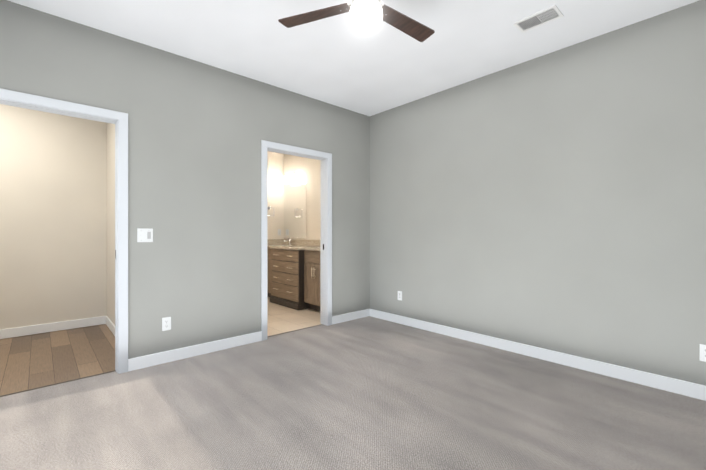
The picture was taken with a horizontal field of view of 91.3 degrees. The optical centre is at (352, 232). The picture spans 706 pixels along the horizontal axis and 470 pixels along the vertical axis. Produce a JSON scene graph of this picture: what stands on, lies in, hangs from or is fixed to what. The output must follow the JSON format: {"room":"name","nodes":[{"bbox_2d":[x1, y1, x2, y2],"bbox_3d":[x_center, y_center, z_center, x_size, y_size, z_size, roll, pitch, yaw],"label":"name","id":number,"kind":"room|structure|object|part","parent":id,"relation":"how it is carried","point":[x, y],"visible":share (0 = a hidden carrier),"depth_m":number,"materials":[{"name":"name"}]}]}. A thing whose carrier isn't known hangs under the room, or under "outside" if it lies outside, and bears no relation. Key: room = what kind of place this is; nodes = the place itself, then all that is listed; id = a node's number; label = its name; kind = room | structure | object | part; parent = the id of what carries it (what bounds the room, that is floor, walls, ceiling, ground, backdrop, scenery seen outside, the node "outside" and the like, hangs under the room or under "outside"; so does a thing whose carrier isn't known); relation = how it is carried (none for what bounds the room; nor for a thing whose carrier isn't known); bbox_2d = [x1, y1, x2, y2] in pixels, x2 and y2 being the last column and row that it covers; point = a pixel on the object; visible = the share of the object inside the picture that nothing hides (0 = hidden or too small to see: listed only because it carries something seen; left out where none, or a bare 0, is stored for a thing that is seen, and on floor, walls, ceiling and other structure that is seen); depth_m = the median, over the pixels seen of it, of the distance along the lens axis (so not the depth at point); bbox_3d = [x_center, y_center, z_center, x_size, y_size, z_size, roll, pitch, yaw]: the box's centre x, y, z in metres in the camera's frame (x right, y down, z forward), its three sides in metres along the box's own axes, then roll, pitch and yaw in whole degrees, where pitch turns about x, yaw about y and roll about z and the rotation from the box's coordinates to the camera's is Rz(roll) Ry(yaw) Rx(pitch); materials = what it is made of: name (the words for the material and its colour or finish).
{"room":"empty bedroom","nodes":[
{"label":"empty bedroom","id":0,"kind":"room"},
{"bbox_2d":[0,104,103,329],"bbox_3d":[-4.177,-0.230,3.440,2.810,2.740,0.120,0,0,-42],"label":"wall","id":1,"kind":"structure","parent":0,"point":[57,217],"depth_m":3.98,"materials":[{"name":"paint"}]},
{"bbox_2d":[0,316,103,338],"bbox_3d":[-4.087,1.090,3.432,2.690,0.100,0.014,0,0,-42],"label":"baseboard","id":2,"kind":"structure","parent":1,"relation":"attached to","point":[64,325],"depth_m":3.97,"materials":[{"name":"white wood"}]},
{"bbox_2d":[0,324,114,395],"bbox_3d":[-3.527,1.193,2.772,2.870,0.096,1.985,0,0,-42],"label":"floor","id":3,"kind":"structure","parent":0,"point":[27,362],"depth_m":3.17,"materials":[{"name":"brown wood"}]},
{"bbox_2d":[104,122,114,324],"bbox_3d":[-2.453,-0.230,3.678,0.060,2.740,1.790,0,0,-42],"label":"wall","id":4,"kind":"structure","parent":0,"point":[109,129],"depth_m":4.17,"materials":[{"name":"paint"}]},
{"bbox_2d":[104,316,114,335],"bbox_3d":[-2.482,1.090,3.652,0.020,0.100,1.790,0,0,-42],"label":"baseboard","id":5,"kind":"structure","parent":4,"relation":"attached to","point":[107,321],"depth_m":4.08,"materials":[{"name":"white wood"}]},
{"bbox_2d":[0,324,322,396],"bbox_3d":[-1.501,1.141,3.275,3.045,0.006,0.020,0,0,-42],"label":"threshold","id":6,"kind":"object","parent":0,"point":[111,371],"depth_m":2.66,"materials":[{"name":"brown wood"}]},
{"bbox_2d":[0,0,371,358],"bbox_3d":[-1.803,-0.229,2.957,5.670,2.740,0.150,0,0,-42],"label":"wall","id":7,"kind":"structure","parent":0,"point":[196,130],"depth_m":3.19,"materials":[{"name":"grey paint"}]},
{"bbox_2d":[0,101,116,371],"bbox_3d":[-2.283,0.116,2.541,0.900,2.050,0.050,0,0,-42],"label":"door stop","id":8,"kind":"object","parent":7,"relation":"attached to","point":[115,207],"visible":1,"depth_m":2.82,"materials":[{"name":"grey wood"}]},
{"bbox_2d":[0,88,127,373],"bbox_3d":[-2.283,0.080,2.541,1.042,2.121,0.152,0,0,-42],"label":"door frame","id":9,"kind":"structure","parent":7,"relation":"attached to","point":[119,118],"depth_m":2.80,"materials":[{"name":"grey wood"}]},
{"bbox_2d":[137,228,152,241],"bbox_3d":[-1.760,0.021,2.925,0.116,0.116,0.016,0,0,-42],"label":"switch plate","id":10,"kind":"object","parent":7,"relation":"attached to","point":[144,234],"visible":1,"depth_m":2.92,"materials":[{"name":"white plastic"}]},
{"bbox_2d":[162,317,170,330],"bbox_3d":[-1.641,0.801,3.039,0.070,0.115,0.006,0,0,-42],"label":"outlet","id":11,"kind":"object","parent":7,"relation":"attached to","point":[166,323],"visible":1,"depth_m":3.04,"materials":[{"name":"white plastic"}]},
{"bbox_2d":[128,331,261,370],"bbox_3d":[-1.410,1.090,3.246,1.198,0.100,0.014,0,0,-42],"label":"baseboard","id":12,"kind":"structure","parent":7,"relation":"attached to","point":[145,361],"depth_m":3.16,"materials":[{"name":"white wood"}]},
{"bbox_2d":[267,149,324,324],"bbox_3d":[-0.662,0.115,4.017,0.805,2.050,0.050,0,0,-42],"label":"door stop","id":13,"kind":"object","parent":7,"relation":"attached to","point":[322,227],"visible":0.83,"depth_m":4.27,"materials":[{"name":"grey wood"}]},
{"bbox_2d":[261,140,331,340],"bbox_3d":[-0.662,0.080,4.017,0.947,2.121,0.152,0,0,-42],"label":"door frame","id":14,"kind":"structure","parent":7,"relation":"attached to","point":[283,148],"depth_m":4.14,"materials":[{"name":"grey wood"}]},
{"bbox_2d":[323,160,323,323],"bbox_3d":[-0.364,0.115,4.287,0.003,2.030,0.028,0,0,-42],"label":"door","id":15,"kind":"structure","parent":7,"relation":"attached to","point":[323,241],"depth_m":4.29,"materials":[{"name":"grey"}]},
{"bbox_2d":[332,309,367,324],"bbox_3d":[-0.025,1.090,4.507,0.654,0.100,0.014,0,0,-42],"label":"baseboard","id":16,"kind":"structure","parent":7,"relation":"attached to","point":[341,318],"depth_m":4.48,"materials":[{"name":"white wood"}]},
{"bbox_2d":[267,151,283,238],"bbox_3d":[-2.361,-0.231,5.783,2.910,2.740,0.120,0,0,-42],"label":"wall","id":17,"kind":"structure","parent":0,"point":[280,166],"depth_m":6.52,"materials":[{"name":"paint"}]},
{"bbox_2d":[267,239,282,244],"bbox_3d":[-1.551,0.169,6.423,0.564,0.100,0.020,0,0,-42],"label":"backsplash","id":18,"kind":"structure","parent":17,"relation":"attached to","point":[277,241],"depth_m":6.51,"materials":[{"name":"beige stone"}]},
{"bbox_2d":[267,297,320,335],"bbox_3d":[-1.562,1.192,4.905,2.910,0.096,2.495,0,0,-42],"label":"floor","id":19,"kind":"structure","parent":0,"point":[282,319],"depth_m":4.61,"materials":[{"name":"beige tile"}]},
{"bbox_2d":[267,249,319,310],"bbox_3d":[-0.808,0.697,5.544,0.688,0.885,2.320,0,0,-42],"label":"bathroom vanity","id":20,"kind":"object","parent":19,"relation":"on","point":[293,273],"depth_m":5.16,"materials":[{"name":"brown wood"}]},
{"bbox_3d":[-1.388,0.734,5.887,0.010,0.580,0.337,0,0,-42],"label":"door panel","id":21,"kind":"part","parent":20,"relation":"part of","materials":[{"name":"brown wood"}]},
{"bbox_3d":[-1.395,0.734,5.881,0.008,0.580,0.337,0,0,-42],"label":"door frame","id":22,"kind":"part","parent":20,"relation":"part of","materials":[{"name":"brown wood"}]},
{"bbox_3d":[-1.075,0.349,5.388,0.018,0.170,0.802,0,0,-42],"label":"drawer","id":23,"kind":"part","parent":20,"relation":"part of","materials":[{"name":"brown wood"}]},
{"bbox_3d":[-1.075,0.529,5.388,0.018,0.170,0.802,0,0,-42],"label":"drawer","id":24,"kind":"part","parent":20,"relation":"part of","materials":[{"name":"brown wood"}]},
{"bbox_3d":[-1.075,0.710,5.388,0.018,0.170,0.802,0,0,-42],"label":"drawer","id":25,"kind":"part","parent":20,"relation":"part of","materials":[{"name":"brown wood"}]},
{"bbox_3d":[-1.075,0.914,5.388,0.018,0.220,0.802,0,0,-42],"label":"drawer","id":26,"kind":"part","parent":20,"relation":"part of","materials":[{"name":"brown wood"}]},
{"bbox_3d":[-1.060,1.105,5.402,0.081,0.070,0.834,0,0,-42],"label":"plinth mould","id":27,"kind":"part","parent":20,"relation":"part of","materials":[{"name":"brown wood"}]},
{"bbox_2d":[267,245,319,248],"bbox_3d":[-0.806,0.237,5.546,0.683,0.035,2.320,0,0,-42],"label":"countertop","id":28,"kind":"structure","parent":20,"relation":"on","point":[268,246],"depth_m":5.56,"materials":[{"name":"beige stone"}]},
{"bbox_3d":[-0.632,0.735,5.056,0.010,0.580,0.266,0,0,-42],"label":"door panel","id":29,"kind":"part","parent":20,"relation":"part of","materials":[{"name":"brown wood"}]},
{"bbox_3d":[-0.638,0.735,5.050,0.008,0.580,0.266,0,0,-42],"label":"door frame","id":30,"kind":"part","parent":20,"relation":"part of","materials":[{"name":"brown wood"}]},
{"bbox_3d":[-0.456,0.735,4.850,0.008,0.580,0.268,0,0,-42],"label":"door frame","id":31,"kind":"part","parent":20,"relation":"part of","materials":[{"name":"brown wood"}]},
{"bbox_3d":[-0.450,0.735,4.856,0.010,0.580,0.268,0,0,-42],"label":"door panel","id":32,"kind":"part","parent":20,"relation":"part of","materials":[{"name":"brown wood"}]},
{"bbox_2d":[284,154,319,239],"bbox_3d":[-0.454,-0.231,5.761,0.120,2.740,2.420,0,0,-42],"label":"wall","id":33,"kind":"structure","parent":0,"point":[308,169],"depth_m":6.00,"materials":[{"name":"paint"}]},
{"bbox_2d":[283,172,298,183],"bbox_3d":[-1.130,-1.013,6.300,0.150,0.205,0.420,0,0,-42],"label":"sconce","id":34,"kind":"object","parent":33,"relation":"attached to","point":[292,178],"visible":1,"depth_m":6.25,"materials":[{"name":"white glass"}]},
{"bbox_3d":[-1.149,-0.971,6.283,0.100,0.120,0.100,0,0,-42],"label":"lamp shade","id":35,"kind":"part","parent":34,"relation":"part of","materials":[{"name":"white glass"}]},
{"bbox_3d":[-1.041,-0.971,6.165,0.100,0.120,0.100,0,0,-42],"label":"lamp shade","id":36,"kind":"part","parent":34,"relation":"part of","materials":[{"name":"white glass"}]},
{"bbox_2d":[284,180,305,238],"bbox_3d":[-1.077,-0.416,6.348,0.006,1.030,0.748,0,0,-42],"label":"bathroom mirror","id":37,"kind":"object","parent":33,"relation":"attached to","point":[294,209],"visible":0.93,"depth_m":6.32,"materials":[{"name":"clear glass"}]},
{"bbox_2d":[283,239,319,244],"bbox_3d":[-0.561,0.169,5.769,0.020,0.100,2.320,0,0,-42],"label":"backsplash","id":38,"kind":"structure","parent":33,"relation":"attached to","point":[285,242],"depth_m":6.17,"materials":[{"name":"beige stone"}]},
{"bbox_2d":[0,316,705,469],"bbox_3d":[0.065,1.191,1.863,4.360,0.100,4.195,0,0,-42],"label":"floor carpet","id":39,"kind":"object","parent":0,"point":[369,393],"visible":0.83,"depth_m":2.18,"materials":[{"name":"grey carpet"}]},
{"bbox_2d":[8,0,698,115],"bbox_3d":[-1.211,-1.659,2.387,5.780,0.120,6.690,0,0,-42],"label":"ceiling","id":40,"kind":"structure","parent":0,"point":[339,60],"depth_m":2.83,"materials":[{"name":"paint"}]},
{"bbox_2d":[278,0,434,41],"bbox_3d":[0.146,-1.401,2.139,0.946,0.395,1.049,0,0,-42],"label":"ceiling fan","id":41,"kind":"object","parent":40,"relation":"hanging from","point":[367,16],"visible":1,"depth_m":2.14,"materials":[{"name":"brown wood"}]},
{"bbox_3d":[-0.233,-1.371,2.173,0.312,0.029,0.489,0,0,-42],"label":"blade","id":42,"kind":"part","parent":41,"relation":"part of","materials":[{"name":"brown wood"}]},
{"bbox_3d":[0.077,-1.294,2.056,0.200,0.180,0.200,0,0,-42],"label":"globe","id":43,"kind":"part","parent":41,"relation":"part of","materials":[{"name":"white glass"}]},
{"bbox_3d":[0.339,-1.371,2.256,0.503,0.029,0.139,0,0,-42],"label":"blade","id":44,"kind":"part","parent":41,"relation":"part of","materials":[{"name":"brown wood"}]},
{"bbox_2d":[513,5,563,32],"bbox_3d":[1.383,-1.591,2.582,0.176,0.014,0.290,0,0,-42],"label":"ceiling vent","id":45,"kind":"object","parent":40,"relation":"in","point":[542,17],"visible":1,"depth_m":2.57,"materials":[{"name":"white metal"}]},
{"bbox_2d":[372,0,705,385],"bbox_3d":[1.625,-0.230,3.299,0.120,2.740,3.960,0,0,-42],"label":"wall","id":46,"kind":"structure","parent":0,"point":[554,200],"depth_m":2.97,"materials":[{"name":"grey paint"}]},
{"bbox_2d":[398,291,401,300],"bbox_3d":[0.588,0.790,4.343,0.006,0.115,0.070,0,0,-42],"label":"outlet","id":47,"kind":"object","parent":46,"relation":"attached to","point":[399,295],"visible":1,"depth_m":4.33,"materials":[{"name":"white plastic"}]},
{"bbox_2d":[368,309,705,400],"bbox_3d":[1.558,1.090,3.273,0.014,0.100,3.970,0,0,-42],"label":"baseboard","id":48,"kind":"structure","parent":46,"relation":"attached to","point":[685,388],"depth_m":2.97,"materials":[{"name":"white wood"}]},
{"bbox_2d":[700,344,705,361],"bbox_3d":[2.406,0.821,2.347,0.006,0.115,0.070,0,0,-42],"label":"outlet","id":49,"kind":"object","parent":46,"relation":"attached to","point":[702,352],"visible":1,"depth_m":2.36,"materials":[{"name":"white plastic"}]}
]}

